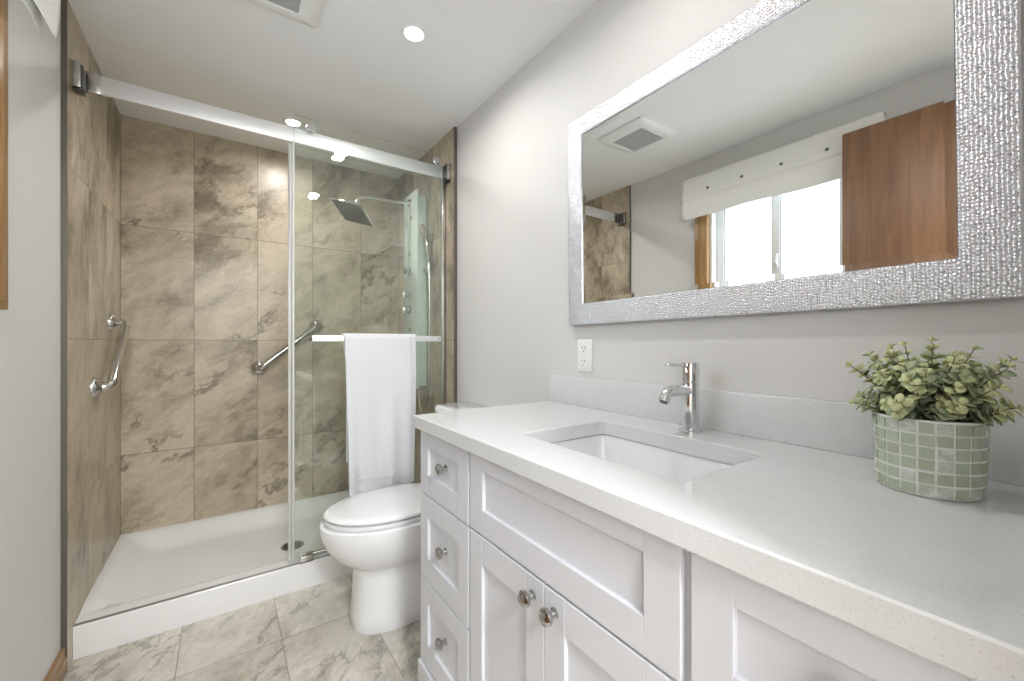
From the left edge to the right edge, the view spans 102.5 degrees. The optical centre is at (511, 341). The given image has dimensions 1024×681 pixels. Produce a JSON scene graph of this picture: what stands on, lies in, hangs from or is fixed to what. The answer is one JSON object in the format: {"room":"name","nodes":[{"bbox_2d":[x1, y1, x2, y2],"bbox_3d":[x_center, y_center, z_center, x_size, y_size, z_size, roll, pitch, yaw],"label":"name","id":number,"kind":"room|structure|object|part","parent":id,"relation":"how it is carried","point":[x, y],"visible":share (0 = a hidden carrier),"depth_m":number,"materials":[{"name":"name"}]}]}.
{"room":"bathroom","nodes":[
{"label":"bathroom","id":0,"kind":"room"},
{"bbox_2d":[0,0,119,680],"bbox_3d":[-0.761,-0.025,0.183,0.134,2.360,5.014,0,0,-35],"label":"wall","id":1,"kind":"structure","parent":0,"point":[30,328],"depth_m":1.35,"materials":[{"name":"beige paint"}]},
{"bbox_2d":[0,0,7,309],"bbox_3d":[-1.019,-0.544,0.591,0.139,0.934,0.910,0,0,-35],"label":"window","id":2,"kind":"structure","parent":1,"relation":"in","point":[3,3],"depth_m":0.97,"materials":[{"name":"brown wood"}]},
{"bbox_2d":[23,0,60,37],"bbox_3d":[-0.929,-0.923,0.650,0.084,0.276,1.004,0,0,-35],"label":"roman shade","id":3,"kind":"object","parent":1,"relation":"attached to","point":[49,10],"visible":1,"depth_m":1.03,"materials":[{"name":"white fabric"}]},
{"bbox_2d":[44,648,66,680],"bbox_3d":[-0.958,1.109,0.571,0.016,0.092,2.094,0,0,-35],"label":"baseboard","id":4,"kind":"structure","parent":1,"relation":"attached to","point":[58,670],"depth_m":1.38,"materials":[{"name":"brown wood"}]},
{"bbox_2d":[61,0,66,656],"bbox_3d":[-1.561,-0.025,1.431,0.016,2.360,0.004,0,0,-35],"label":"trim","id":5,"kind":"structure","parent":1,"relation":"attached to","point":[63,2],"depth_m":1.43,"materials":[{"name":"wood"}]},
{"bbox_2d":[90,313,130,397],"bbox_3d":[-1.816,0.048,1.872,0.076,0.371,0.406,0,0,-35],"label":"grab bar","id":6,"kind":"object","parent":1,"relation":"attached to","point":[97,386],"visible":1,"depth_m":1.84,"materials":[{"name":"silver metal"}]},
{"bbox_2d":[69,59,451,183],"bbox_3d":[-0.981,-0.960,1.925,1.505,0.097,0.082,0,0,-35],"label":"rail","id":7,"kind":"object","parent":1,"relation":"attached to","point":[83,82],"visible":1,"depth_m":1.79,"materials":[{"name":"silver metal"}]},
{"bbox_2d":[292,114,440,559],"bbox_3d":[-0.702,-0.024,2.113,0.760,2.073,0.083,0,0,-35],"label":"sliding shower door","id":8,"kind":"structure","parent":7,"relation":"hanging from","point":[311,127],"depth_m":1.91,"materials":[{"name":"clear glass"}]},
{"bbox_2d":[342,333,415,495],"bbox_3d":[-0.659,0.351,2.080,0.368,0.787,0.065,0,0,-35],"label":"towel","id":9,"kind":"object","parent":8,"relation":"hanging from","point":[380,368],"visible":1,"depth_m":2.07,"materials":[{"name":"white fabric"}]},
{"bbox_2d":[63,573,420,680],"bbox_3d":[-0.088,1.205,0.655,1.777,0.100,5.014,0,0,-35],"label":"floor","id":10,"kind":"structure","parent":0,"point":[306,634],"depth_m":1.55,"materials":[{"name":"tile"}]},
{"bbox_2d":[73,490,352,659],"bbox_3d":[-1.218,1.089,2.264,1.503,0.131,0.839,0,0,-35],"label":"shower tray","id":11,"kind":"object","parent":10,"relation":"on","point":[154,581],"visible":0.64,"depth_m":1.92,"materials":[{"name":"white plastic"}]},
{"bbox_2d":[299,551,312,563],"bbox_3d":[-0.973,1.019,1.941,0.055,0.032,0.040,0,0,-35],"label":"guide","id":12,"kind":"object","parent":11,"relation":"on","point":[305,557],"visible":1,"depth_m":1.93,"materials":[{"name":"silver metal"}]},
{"bbox_2d":[288,143,444,560],"bbox_3d":[-0.723,0.049,2.163,0.807,1.964,0.022,0,0,-35],"label":"fixed glass panel","id":13,"kind":"object","parent":11,"relation":"on","point":[289,144],"visible":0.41,"depth_m":1.94,"materials":[{"name":"clear"}]},
{"bbox_2d":[319,402,488,634],"bbox_3d":[-0.437,0.734,1.818,0.765,0.843,0.406,0,0,-35],"label":"toilet","id":14,"kind":"object","parent":10,"relation":"on","point":[375,533],"visible":0.58,"depth_m":1.63,"materials":[{"name":"white ceramic"}]},
{"bbox_3d":[-0.465,0.938,1.799,0.697,0.434,0.382,0,0,-35],"label":"bowl","id":15,"kind":"part","parent":14,"relation":"part of","materials":[{"name":"white ceramic"}]},
{"bbox_3d":[-0.540,0.710,1.746,0.485,0.018,0.366,0,0,-35],"label":"seat","id":16,"kind":"part","parent":14,"relation":"part of","materials":[{"name":"white ceramic"}]},
{"bbox_3d":[-0.537,0.684,1.748,0.490,0.025,0.366,0,0,-35],"label":"lid","id":17,"kind":"part","parent":14,"relation":"part of","materials":[{"name":"white ceramic"}]},
{"bbox_3d":[-0.207,0.335,1.980,0.202,0.036,0.406,0,0,-35],"label":"tank lid","id":18,"kind":"part","parent":14,"relation":"part of","materials":[{"name":"white ceramic"}]},
{"bbox_2d":[418,431,974,680],"bbox_3d":[0.276,0.715,0.957,0.589,0.880,1.238,0,0,-35],"label":"vanity cabinet","id":19,"kind":"object","parent":10,"relation":"on","point":[522,579],"visible":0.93,"depth_m":0.72,"materials":[{"name":"white paint"}]},
{"bbox_3d":[-0.203,0.860,1.170,0.031,0.034,0.034,0,0,-35],"label":"knob","id":20,"kind":"part","parent":19,"relation":"part of","materials":[{"name":"silver metal"}]},
{"bbox_3d":[-0.203,0.602,1.170,0.031,0.034,0.034,0,0,-35],"label":"knob","id":21,"kind":"part","parent":19,"relation":"part of","materials":[{"name":"silver metal"}]},
{"bbox_3d":[-0.203,0.363,1.170,0.031,0.034,0.034,0,0,-35],"label":"knob","id":22,"kind":"part","parent":19,"relation":"part of","materials":[{"name":"silver metal"}]},
{"bbox_3d":[-0.197,0.872,1.184,0.013,0.258,0.311,0,0,-35],"label":"drawer","id":23,"kind":"part","parent":19,"relation":"part of","materials":[{"name":"white paint"}]},
{"bbox_3d":[-0.197,0.376,1.184,0.013,0.193,0.311,0,0,-35],"label":"drawer","id":24,"kind":"part","parent":19,"relation":"part of","materials":[{"name":"white paint"}]},
{"bbox_3d":[-0.197,0.608,1.184,0.013,0.261,0.311,0,0,-35],"label":"drawer","id":25,"kind":"part","parent":19,"relation":"part of","materials":[{"name":"white paint"}]},
{"bbox_3d":[-0.017,0.738,0.928,0.013,0.526,0.294,0,0,-35],"label":"door","id":26,"kind":"part","parent":19,"relation":"part of","materials":[{"name":"white paint"}]},
{"bbox_3d":[0.029,0.513,0.823,0.031,0.034,0.034,0,0,-35],"label":"knob","id":27,"kind":"part","parent":19,"relation":"part of","materials":[{"name":"silver metal"}]},
{"bbox_3d":[0.068,0.513,0.768,0.031,0.034,0.034,0,0,-35],"label":"knob","id":28,"kind":"part","parent":19,"relation":"part of","materials":[{"name":"silver metal"}]},
{"bbox_3d":[0.152,0.738,0.686,0.013,0.526,0.292,0,0,-35],"label":"door","id":29,"kind":"part","parent":19,"relation":"part of","materials":[{"name":"white paint"}]},
{"bbox_2d":[414,401,1023,680],"bbox_3d":[0.288,0.253,0.951,0.578,0.040,1.275,0,0,-35],"label":"countertop","id":30,"kind":"structure","parent":19,"relation":"on","point":[940,581],"depth_m":0.54,"materials":[{"name":"white stone"}]},
{"bbox_2d":[552,434,733,481],"bbox_3d":[0.274,0.341,0.948,0.364,0.132,0.506,0,0,-35],"label":"sink","id":31,"kind":"object","parent":30,"relation":"in","point":[671,465],"visible":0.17,"depth_m":1.09,"materials":[{"name":"white ceramic"}]},
{"bbox_2d":[658,362,701,433],"bbox_3d":[0.421,0.141,1.035,0.152,0.182,0.055,0,0,-35],"label":"faucet","id":32,"kind":"object","parent":30,"relation":"on","point":[688,390],"visible":1,"depth_m":1.04,"materials":[{"name":"silver metal"}]},
{"bbox_3d":[0.406,0.131,1.024,0.114,0.044,0.028,0,0,-35],"label":"spout","id":33,"kind":"part","parent":32,"relation":"part of","materials":[{"name":"silver metal"}]},
{"bbox_3d":[0.415,0.058,1.031,0.093,0.014,0.011,0,0,-35],"label":"lever","id":34,"kind":"part","parent":32,"relation":"part of","materials":[{"name":"silver metal"}]},
{"bbox_2d":[845,336,1023,501],"bbox_3d":[0.658,0.112,0.655,0.203,0.242,0.184,0,0,23],"label":"potted plant","id":35,"kind":"object","parent":30,"relation":"on","point":[931,430],"visible":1,"depth_m":0.61,"materials":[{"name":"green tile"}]},
{"bbox_3d":[0.661,0.175,0.653,0.129,0.116,0.129,0,0,-35],"label":"pot","id":36,"kind":"part","parent":35,"relation":"part of","materials":[{"name":"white tile"}]},
{"bbox_3d":[0.333,0.376,0.428,0.013,0.193,0.307,0,0,-35],"label":"drawer","id":37,"kind":"part","parent":19,"relation":"part of","materials":[{"name":"white paint"}]},
{"bbox_2d":[120,115,397,534],"bbox_3d":[-1.493,-0.025,2.659,1.537,2.360,0.120,0,0,-35],"label":"wall","id":38,"kind":"structure","parent":0,"point":[204,218],"depth_m":2.45,"materials":[{"name":"beige tile"}]},
{"bbox_2d":[251,320,322,374],"bbox_3d":[-1.409,0.028,2.598,0.408,0.352,0.076,0,0,-35],"label":"grab bar","id":39,"kind":"object","parent":38,"relation":"attached to","point":[258,367],"visible":0.99,"depth_m":2.55,"materials":[{"name":"silver metal"}]},
{"bbox_2d":[68,0,594,178],"bbox_3d":[-0.088,-1.255,0.655,1.777,0.100,5.014,0,0,-35],"label":"ceiling","id":40,"kind":"structure","parent":0,"point":[357,71],"depth_m":1.76,"materials":[{"name":"white paint"}]},
{"bbox_2d":[244,0,324,27],"bbox_3d":[-0.786,-1.192,1.344,0.320,0.026,0.320,0,0,-35],"label":"exhaust fan cover","id":41,"kind":"object","parent":40,"relation":"attached to","point":[306,12],"visible":1,"depth_m":1.46,"materials":[{"name":"white plastic"}]},
{"bbox_2d":[267,0,300,12],"bbox_3d":[-0.793,-1.188,1.337,0.200,0.008,0.209,0,0,-35],"label":"grille","id":42,"kind":"object","parent":41,"relation":"attached to","point":[288,6],"depth_m":1.44,"materials":[{"name":"grey"}]},
{"bbox_2d":[283,118,302,126],"bbox_3d":[-1.200,-1.201,2.251,0.092,0.006,0.092,0,0,-35],"label":"recessed light","id":43,"kind":"object","parent":40,"relation":"in","point":[289,121],"visible":0.94,"depth_m":2.25,"materials":[{"name":"white"}]},
{"bbox_2d":[402,24,425,42],"bbox_3d":[-0.382,-1.201,1.602,0.092,0.006,0.092,0,0,-35],"label":"recessed light","id":44,"kind":"object","parent":40,"relation":"in","point":[414,33],"visible":1,"depth_m":1.60,"materials":[{"name":"white plastic"}]},
{"bbox_2d":[398,0,1023,482],"bbox_3d":[0.583,-0.025,1.125,0.138,2.360,5.014,0,0,-35],"label":"wall","id":45,"kind":"structure","parent":0,"point":[514,331],"depth_m":1.58,"materials":[{"name":"beige paint"}]},
{"bbox_2d":[330,188,431,388],"bbox_3d":[-0.807,-0.331,2.506,0.553,1.252,0.351,0,0,-35],"label":"shower column","id":46,"kind":"structure","parent":45,"relation":"attached to","point":[416,266],"depth_m":2.60,"materials":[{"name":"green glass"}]},
{"bbox_3d":[-0.801,-0.878,2.560,0.344,0.092,0.054,0,0,-35],"label":"shower arm","id":47,"kind":"part","parent":46,"relation":"part of","materials":[{"name":"silver metal"}]},
{"bbox_3d":[-0.680,-0.458,2.655,0.036,0.050,0.050,0,0,-35],"label":"knob","id":48,"kind":"part","parent":46,"relation":"part of","materials":[{"name":"silver metal"}]},
{"bbox_3d":[-0.680,-0.209,2.655,0.036,0.062,0.062,0,0,-35],"label":"knob","id":49,"kind":"part","parent":46,"relation":"part of","materials":[{"name":"silver metal"}]},
{"bbox_3d":[-0.680,-0.307,2.655,0.036,0.062,0.062,0,0,-35],"label":"knob","id":50,"kind":"part","parent":46,"relation":"part of","materials":[{"name":"silver metal"}]},
{"bbox_3d":[-0.653,-0.331,2.656,0.008,1.252,0.236,0,0,-35],"label":"plate","id":51,"kind":"part","parent":46,"relation":"part of","materials":[{"name":"green glass"}]},
{"bbox_2d":[417,223,430,413],"bbox_3d":[-0.562,-0.133,2.562,0.060,1.189,0.141,0,0,-35],"label":"shower","id":52,"kind":"object","parent":46,"relation":"hanging from","point":[423,230],"visible":0.98,"depth_m":2.52,"materials":[{"name":"silver metal"}]},
{"bbox_3d":[-0.523,-0.528,2.526,0.044,0.217,0.023,0,0,4],"label":"handle","id":53,"kind":"part","parent":52,"relation":"part of","materials":[{"name":"silver metal"}]},
{"bbox_2d":[381,244,403,254],"bbox_3d":[-0.807,-0.642,2.877,0.128,0.012,0.310,0,0,-35],"label":"corner shelf","id":54,"kind":"object","parent":45,"relation":"attached to","point":[394,245],"visible":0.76,"depth_m":2.84,"materials":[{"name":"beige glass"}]},
{"bbox_2d":[454,127,456,402],"bbox_3d":[-0.317,-0.025,2.303,0.020,2.360,0.004,0,0,-35],"label":"trim","id":55,"kind":"structure","parent":45,"relation":"attached to","point":[455,128],"depth_m":2.30,"materials":[{"name":"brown tile"}]},
{"bbox_2d":[577,339,591,371],"bbox_3d":[0.262,0.049,1.486,0.009,0.116,0.073,0,0,-35],"label":"wall outlet","id":56,"kind":"object","parent":45,"relation":"attached to","point":[584,346],"visible":1,"depth_m":1.48,"materials":[{"name":"white plastic"}]},
{"bbox_2d":[581,357,586,366],"bbox_3d":[0.260,0.073,1.485,0.004,0.034,0.029,0,0,-35],"label":"receptacle","id":57,"kind":"object","parent":56,"relation":"attached to","point":[583,359],"depth_m":1.48,"materials":[{"name":"grey plastic"}]},
{"bbox_2d":[581,344,586,352],"bbox_3d":[0.260,0.025,1.485,0.004,0.034,0.029,0,0,-35],"label":"receptacle","id":58,"kind":"object","parent":56,"relation":"attached to","point":[583,346],"depth_m":1.48,"materials":[{"name":"grey plastic"}]},
{"bbox_2d":[549,374,1023,485],"bbox_3d":[0.515,0.180,1.117,0.018,0.106,1.266,0,0,-35],"label":"backsplash","id":59,"kind":"structure","parent":45,"relation":"attached to","point":[833,426],"depth_m":0.97,"materials":[{"name":"white stone"}]},
{"bbox_2d":[568,0,1023,325],"bbox_3d":[0.522,-0.440,1.099,0.027,0.770,1.078,0,-1,-35],"label":"wall mirror","id":60,"kind":"object","parent":45,"relation":"attached to","point":[798,155],"visible":1,"depth_m":0.90,"materials":[{"name":"silver metal"}]}
]}

